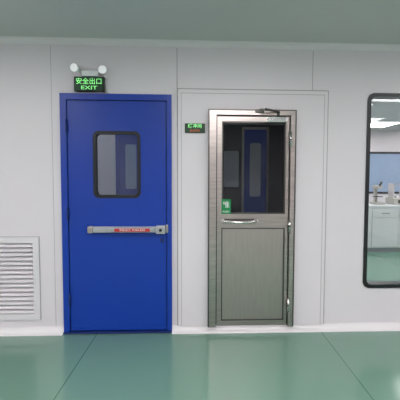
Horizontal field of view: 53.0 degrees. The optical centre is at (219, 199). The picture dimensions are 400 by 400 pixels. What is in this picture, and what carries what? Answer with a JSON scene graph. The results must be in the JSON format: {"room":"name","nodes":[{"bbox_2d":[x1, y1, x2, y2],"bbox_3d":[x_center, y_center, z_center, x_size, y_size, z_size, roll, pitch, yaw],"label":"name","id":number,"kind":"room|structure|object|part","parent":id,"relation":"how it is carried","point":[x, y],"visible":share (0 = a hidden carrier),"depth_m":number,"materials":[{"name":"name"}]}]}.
{"room":"clean room","nodes":[
{"label":"clean room","id":0,"kind":"room"},
{"bbox_2d":[97,135,115,194],"bbox_3d":[-1.477,-0.219,5.484,2.160,2.526,0.100,0,4,-3],"label":"wall","id":1,"kind":"structure","parent":0,"point":[106,159],"depth_m":5.42,"materials":[{"name":"white paint"}]},
{"bbox_2d":[115,135,119,194],"bbox_3d":[-0.970,0.008,5.459,0.870,2.078,0.024,0,4,-3],"label":"frame","id":2,"kind":"object","parent":1,"relation":"attached to","point":[116,136],"visible":0.02,"depth_m":5.40,"materials":[{"name":"blue paint"}]},
{"bbox_2d":[119,135,137,194],"bbox_3d":[-0.970,0.025,5.454,0.760,2.003,0.033,0,4,-3],"label":"leaf","id":3,"kind":"object","parent":1,"relation":"attached to","point":[124,140],"visible":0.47,"depth_m":5.39,"materials":[{"name":"blue paint"}]},
{"bbox_2d":[125,144,136,188],"bbox_3d":[-1.198,-0.451,5.421,0.150,0.600,0.017,0,4,-3],"label":"window pane","id":4,"kind":"structure","parent":3,"relation":"attached to","point":[130,149],"depth_m":5.41,"materials":[{"name":"glass"}]},
{"bbox_2d":[0,43,399,326],"bbox_3d":[1.333,-0.090,3.617,10.200,2.526,0.100,0,4,-3],"label":"wall","id":5,"kind":"structure","parent":0,"point":[29,175],"depth_m":3.46,"materials":[{"name":"white paint"}]},
{"bbox_2d":[0,237,40,319],"bbox_3d":[-1.929,0.678,3.495,0.742,0.732,0.096,0,4,-3],"label":"air vent","id":6,"kind":"object","parent":5,"relation":"in","point":[20,283],"visible":1,"depth_m":3.47,"materials":[{"name":"white metal"}]},
{"bbox_2d":[0,327,63,335],"bbox_3d":[-2.563,1.139,3.430,2.405,0.056,0.062,0,4,-3],"label":"baseboard","id":7,"kind":"structure","parent":5,"relation":"attached to","point":[4,331],"depth_m":3.48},
{"bbox_2d":[65,119,67,132],"bbox_3d":[-1.295,-0.627,3.385,0.018,0.110,0.018,0,4,-3],"label":"hinge","id":8,"kind":"object","parent":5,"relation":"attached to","point":[66,120],"visible":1,"depth_m":3.38,"materials":[{"name":"blue metal"}]},
{"bbox_2d":[74,76,105,91],"bbox_3d":[-1.093,-0.974,3.372,0.250,0.120,0.055,0,4,-3],"label":"emergency exit sign","id":9,"kind":"object","parent":5,"relation":"attached to","point":[81,84],"visible":1,"depth_m":3.35,"materials":[{"name":"green plastic"}]},
{"bbox_2d":[70,63,109,92],"bbox_3d":[-1.084,-1.020,3.351,0.312,0.227,0.091,0,4,-3],"label":"emergency light","id":10,"kind":"object","parent":5,"relation":"attached to","point":[74,67],"visible":0.98,"depth_m":3.34,"materials":[{"name":"white plastic"}]},
{"bbox_2d":[59,93,171,331],"bbox_3d":[-0.888,0.131,3.516,0.941,2.075,0.122,0,4,-3],"label":"frame","id":11,"kind":"object","parent":5,"relation":"attached to","point":[63,97],"visible":0.81,"depth_m":3.44,"materials":[{"name":"blue paint"}]},
{"bbox_2d":[67,101,166,330],"bbox_3d":[-0.881,0.151,3.491,0.832,1.993,0.045,0,4,-3],"label":"leaf","id":12,"kind":"object","parent":11,"relation":"attached to","point":[116,278],"visible":0.8,"depth_m":3.48,"materials":[{"name":"blue paint"}]},
{"bbox_2d":[87,226,92,232],"bbox_3d":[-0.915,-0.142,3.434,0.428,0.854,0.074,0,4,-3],"label":"end cap","id":13,"kind":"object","parent":12,"relation":"attached to","point":[89,228],"depth_m":3.41,"materials":[{"name":"grey metal"}]},
{"bbox_2d":[93,131,140,197],"bbox_3d":[-0.883,-0.305,3.462,0.403,0.573,0.058,0,4,-3],"label":"window gasket","id":14,"kind":"structure","parent":12,"relation":"attached to","point":[96,134],"depth_m":3.44,"materials":[{"name":"black rubber"}]},
{"bbox_2d":[72,324,165,330],"bbox_3d":[-0.885,1.123,3.526,0.822,0.046,0.004,0,4,-3],"label":"bottom sweep","id":15,"kind":"object","parent":12,"relation":"attached to","point":[136,326],"visible":1,"depth_m":3.52,"materials":[{"name":"blue paint"}]},
{"bbox_2d":[93,226,155,232],"bbox_3d":[-0.815,0.255,3.456,0.585,0.052,0.040,0,4,-3],"label":"bar","id":16,"kind":"object","parent":12,"relation":"attached to","point":[96,229],"visible":0.53,"depth_m":3.44,"materials":[{"name":"silver metal"}]},
{"bbox_3d":[-0.815,0.255,3.456,0.585,0.052,0.040,0,4,-3],"label":"rail","id":17,"kind":"part","parent":16,"relation":"part of","materials":[{"name":"silver metal"}]},
{"bbox_2d":[107,227,153,232],"bbox_3d":[-0.761,0.257,3.429,0.400,0.042,0.033,0,4,-3],"label":"pad","id":18,"kind":"object","parent":16,"relation":"attached to","point":[110,229],"depth_m":3.42,"materials":[{"name":"silver metal"}]},
{"bbox_2d":[114,229,149,231],"bbox_3d":[-0.745,0.258,3.413,0.300,0.028,0.002,0,4,-3],"label":"label","id":19,"kind":"object","parent":18,"relation":"attached to","point":[115,230],"depth_m":3.41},
{"bbox_2d":[156,225,165,233],"bbox_3d":[-0.507,0.256,3.462,0.080,0.072,0.060,0,4,-3],"label":"case","id":20,"kind":"object","parent":12,"relation":"attached to","point":[163,227],"depth_m":3.43,"materials":[{"name":"silver metal"}]},
{"bbox_2d":[67,100,166,317],"bbox_3d":[-0.882,0.151,3.524,0.849,2.013,0.090,0,4,-3],"label":"rebate","id":21,"kind":"object","parent":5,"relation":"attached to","point":[67,100],"visible":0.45,"depth_m":3.45,"materials":[{"name":"blue metal"}]},
{"bbox_2d":[50,46,313,306],"bbox_3d":[0.089,-0.090,3.508,5.405,2.415,0.002,0,4,-3],"label":"trim","id":22,"kind":"structure","parent":5,"relation":"attached to","point":[50,46],"depth_m":3.44,"materials":[{"name":"grey metal"}]},
{"bbox_2d":[185,123,204,132],"bbox_3d":[-0.210,-0.616,3.434,0.173,0.082,0.014,0,4,-3],"label":"sign","id":23,"kind":"object","parent":5,"relation":"attached to","point":[189,127],"visible":1,"depth_m":3.43,"materials":[{"name":"green plastic"}]},
{"bbox_2d":[0,36,399,50],"bbox_3d":[0.144,-1.326,3.413,7.800,0.044,0.045,0,4,-3],"label":"trim","id":24,"kind":"structure","parent":5,"relation":"attached to","point":[3,39],"depth_m":3.40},
{"bbox_2d":[209,110,295,326],"bbox_3d":[0.276,0.170,3.551,0.747,1.889,0.166,0,4,-3],"label":"frame","id":25,"kind":"object","parent":5,"relation":"attached to","point":[213,113],"visible":0.81,"depth_m":3.46,"materials":[{"name":"metal"}]},
{"bbox_2d":[208,109,296,326],"bbox_3d":[0.280,0.173,3.466,0.755,1.893,0.005,0,4,-3],"label":"frame lip","id":26,"kind":"object","parent":25,"relation":"attached to","point":[209,109],"depth_m":3.45,"materials":[{"name":"silver metal"}]},
{"bbox_2d":[208,109,296,314],"bbox_3d":[0.279,0.170,3.489,0.759,1.888,0.044,0,4,-3],"label":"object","id":27,"kind":"object","parent":25,"relation":"attached to","point":[208,109],"depth_m":3.44,"materials":[{"name":"silver metal"}]},
{"bbox_2d":[216,116,288,324],"bbox_3d":[0.288,0.193,3.531,0.624,1.829,0.050,0,4,-3],"label":"leaf","id":28,"kind":"object","parent":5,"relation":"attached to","point":[264,220],"visible":0.8,"depth_m":3.51,"materials":[{"name":"metal"}]},
{"bbox_2d":[221,199,230,213],"bbox_3d":[0.057,0.061,3.491,0.084,0.137,0.002,0,4,-3],"label":"sticker","id":29,"kind":"object","parent":28,"relation":"attached to","point":[223,204],"visible":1,"depth_m":3.49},
{"bbox_2d":[223,123,283,124],"bbox_3d":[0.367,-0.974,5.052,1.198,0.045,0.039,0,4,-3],"label":"trim","id":30,"kind":"structure","parent":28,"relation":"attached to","point":[223,123],"depth_m":5.04,"materials":[{"name":"metal"}]},
{"bbox_2d":[222,121,285,213],"bbox_3d":[0.298,-0.279,3.504,0.560,0.803,0.042,0,4,-3],"label":"glass bead","id":31,"kind":"object","parent":28,"relation":"attached to","point":[250,122],"visible":0.72,"depth_m":3.49},
{"bbox_2d":[178,89,327,325],"bbox_3d":[0.289,0.085,3.518,1.299,2.066,0.022,0,4,-3],"label":"wall panel","id":32,"kind":"object","parent":5,"relation":"attached to","point":[193,104],"depth_m":3.50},
{"bbox_2d":[177,88,328,325],"bbox_3d":[0.288,0.080,3.523,1.319,2.076,0.012,0,4,-3],"label":"trim","id":33,"kind":"structure","parent":5,"relation":"attached to","point":[177,88],"depth_m":3.49,"materials":[{"name":"grey metal"}]},
{"bbox_2d":[216,115,289,323],"bbox_3d":[0.288,0.190,3.526,0.641,1.843,0.020,0,4,-3],"label":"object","id":34,"kind":"object","parent":5,"relation":"attached to","point":[217,115],"visible":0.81,"depth_m":3.50,"materials":[{"name":"grey metal"}]},
{"bbox_2d":[222,108,286,318],"bbox_3d":[0.299,0.154,3.455,0.562,1.850,0.187,0,4,-3],"label":"door","id":35,"kind":"structure","parent":5,"relation":"in","point":[252,259],"depth_m":3.55,"materials":[{"name":"metal"}]},
{"bbox_2d":[224,219,253,220],"bbox_3d":[0.174,0.183,3.498,0.315,0.040,0.004,0,4,-3],"label":"backplate","id":36,"kind":"object","parent":35,"relation":"attached to","point":[224,219],"visible":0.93,"depth_m":3.50,"materials":[{"name":"metal"}]},
{"bbox_3d":[0.175,0.189,3.463,0.316,0.034,0.073,0,4,-3],"label":"pull handle","id":37,"kind":"part","parent":35,"relation":"part of","materials":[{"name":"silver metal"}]},
{"bbox_3d":[0.293,0.657,3.565,0.562,0.832,0.029,0,4,-3],"label":"kick panel","id":38,"kind":"part","parent":35,"relation":"part of","materials":[{"name":"metal"}]},
{"bbox_2d":[221,228,284,320],"bbox_3d":[0.294,0.658,3.546,0.560,0.830,0.011,0,4,-3],"label":"bead","id":39,"kind":"object","parent":35,"relation":"attached to","point":[221,228],"visible":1,"depth_m":3.54,"materials":[{"name":"metal"}]},
{"bbox_3d":[0.440,-0.754,3.365,0.159,0.024,0.018,-2,4,-38],"label":"closer arm","id":40,"kind":"part","parent":35,"relation":"part of","materials":[{"name":"metal"}]},
{"bbox_2d":[172,322,399,333],"bbox_3d":[1.805,1.149,3.634,4.450,0.056,0.062,0,4,-3],"label":"baseboard","id":41,"kind":"structure","parent":5,"relation":"attached to","point":[392,326],"depth_m":3.58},
{"bbox_2d":[288,219,290,232],"bbox_3d":[0.609,0.228,3.483,0.020,0.120,0.020,0,4,-3],"label":"hinge","id":42,"kind":"object","parent":5,"relation":"attached to","point":[289,220],"visible":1,"depth_m":3.48,"materials":[{"name":"silver metal"}]},
{"bbox_2d":[363,93,399,287],"bbox_3d":[1.923,-0.074,3.644,1.258,1.737,0.122,0,4,-3],"label":"frame","id":43,"kind":"object","parent":5,"relation":"attached to","point":[391,96],"visible":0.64,"depth_m":3.56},
{"bbox_2d":[0,252,399,399],"bbox_3d":[1.281,1.227,3.595,10.300,0.100,13.100,0,4,-3],"label":"floor","id":44,"kind":"structure","parent":0,"point":[293,365],"depth_m":2.92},
{"bbox_2d":[63,329,171,333],"bbox_3d":[-0.892,1.159,3.568,0.941,0.015,0.145,0,4,-3],"label":"threshold","id":45,"kind":"object","parent":44,"relation":"on","point":[160,330],"visible":0.46,"depth_m":3.51,"materials":[{"name":"blue metal"}]},
{"bbox_2d":[367,203,399,251],"bbox_3d":[3.746,0.509,7.660,3.040,0.860,0.736,0,4,-3],"label":"lab bench","id":46,"kind":"object","parent":44,"relation":"on","point":[383,220],"visible":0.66,"depth_m":7.28,"materials":[{"name":"metal"}]},
{"bbox_3d":[2.513,0.597,7.266,0.480,0.520,0.018,0,4,-3],"label":"door panel","id":47,"kind":"part","parent":46,"relation":"part of","materials":[{"name":"white"}]},
{"bbox_2d":[369,181,384,204],"bbox_3d":[2.974,-0.134,7.502,0.200,0.432,0.299,0,4,-3],"label":"microscope","id":48,"kind":"object","parent":46,"relation":"on","point":[375,187],"visible":1,"depth_m":7.47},
{"bbox_3d":[3.012,0.598,7.289,0.480,0.520,0.018,0,4,-3],"label":"door panel","id":49,"kind":"part","parent":46,"relation":"part of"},
{"bbox_3d":[3.014,0.239,7.267,0.480,0.160,0.018,0,4,-3],"label":"drawer","id":50,"kind":"part","parent":46,"relation":"part of","materials":[{"name":"white"}]},
{"bbox_2d":[385,183,399,204],"bbox_3d":[3.390,-0.116,7.594,0.320,0.389,0.358,0,4,-3],"label":"instrument","id":51,"kind":"object","parent":46,"relation":"on","point":[391,199],"visible":0.99,"depth_m":7.56,"materials":[{"name":"white plastic"}]},
{"bbox_3d":[3.512,0.599,7.312,0.480,0.520,0.018,0,4,-3],"label":"door panel","id":52,"kind":"part","parent":46,"relation":"part of","materials":[{"name":"white"}]},
{"bbox_2d":[0,0,399,130],"bbox_3d":[1.294,-1.395,3.434,10.300,0.100,13.100,0,4,-3],"label":"ceiling","id":53,"kind":"structure","parent":0,"point":[309,21],"depth_m":2.95,"materials":[{"name":"white paint"}]},
{"bbox_2d":[371,121,398,127],"bbox_3d":[3.498,-1.654,8.787,0.640,0.014,0.940,0,4,-3],"label":"frame","id":54,"kind":"object","parent":53,"relation":"attached to","point":[373,121],"visible":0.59,"depth_m":8.61,"materials":[{"name":"white plastic"}]},
{"bbox_2d":[371,122,399,126],"bbox_3d":[3.498,-1.656,8.787,0.600,0.009,0.900,0,4,-3],"label":"diffuser","id":55,"kind":"object","parent":54,"relation":"attached to","point":[374,124],"visible":0.67,"depth_m":8.72,"materials":[{"name":"white plastic"}]},
{"bbox_2d":[223,125,283,211],"bbox_3d":[0.370,-0.190,5.171,1.340,2.526,0.100,0,4,-3],"label":"wall","id":56,"kind":"structure","parent":0,"point":[232,134],"depth_m":5.12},
{"bbox_2d":[224,151,238,186],"bbox_3d":[0.149,-0.394,5.089,0.200,0.470,0.013,0,4,-3],"label":"pane","id":57,"kind":"object","parent":56,"relation":"attached to","point":[231,158],"visible":1,"depth_m":5.08,"materials":[{"name":"glass"}]},
{"bbox_2d":[223,149,239,188],"bbox_3d":[0.149,-0.394,5.085,0.230,0.500,0.024,0,4,-3],"label":"frame","id":58,"kind":"object","parent":56,"relation":"attached to","point":[238,150],"visible":0.82,"depth_m":5.07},
{"bbox_2d":[241,127,268,211],"bbox_3d":[0.451,0.075,5.128,0.340,1.998,0.024,0,4,-3],"label":"frame","id":59,"kind":"object","parent":56,"relation":"attached to","point":[243,128],"visible":0.53,"depth_m":5.08,"materials":[{"name":"metal"}]},
{"bbox_2d":[244,130,266,211],"bbox_3d":[0.452,0.082,5.125,0.284,1.946,0.028,0,4,-3],"label":"leaf","id":60,"kind":"object","parent":56,"relation":"attached to","point":[251,204],"visible":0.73,"depth_m":5.08,"materials":[{"name":"blue paint"}]},
{"bbox_2d":[250,143,260,196],"bbox_3d":[0.454,-0.383,5.101,0.140,0.680,0.017,0,4,-3],"label":"window pane","id":61,"kind":"structure","parent":60,"relation":"attached to","point":[255,148],"depth_m":5.09,"materials":[{"name":"grey glass"}]},
{"bbox_2d":[369,131,399,202],"bbox_3d":[3.464,-0.478,10.111,5.140,2.526,0.100,0,4,-3],"label":"wall","id":62,"kind":"structure","parent":0,"point":[381,141],"depth_m":10.04,"materials":[{"name":"white paint"}]},
{"bbox_2d":[369,152,399,193],"bbox_3d":[4.287,-0.684,10.076,1.700,1.050,0.019,0,4,-3],"label":"frame","id":63,"kind":"object","parent":62,"relation":"attached to","point":[370,152],"visible":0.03,"depth_m":10.04,"materials":[{"name":"black metal"}]},
{"bbox_2d":[369,154,399,191],"bbox_3d":[4.287,-0.684,10.081,1.620,0.970,0.008,0,4,-3],"label":"pane","id":64,"kind":"object","parent":62,"relation":"attached to","point":[385,168],"visible":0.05,"depth_m":10.07,"materials":[{"name":"blue glass"}]}
]}

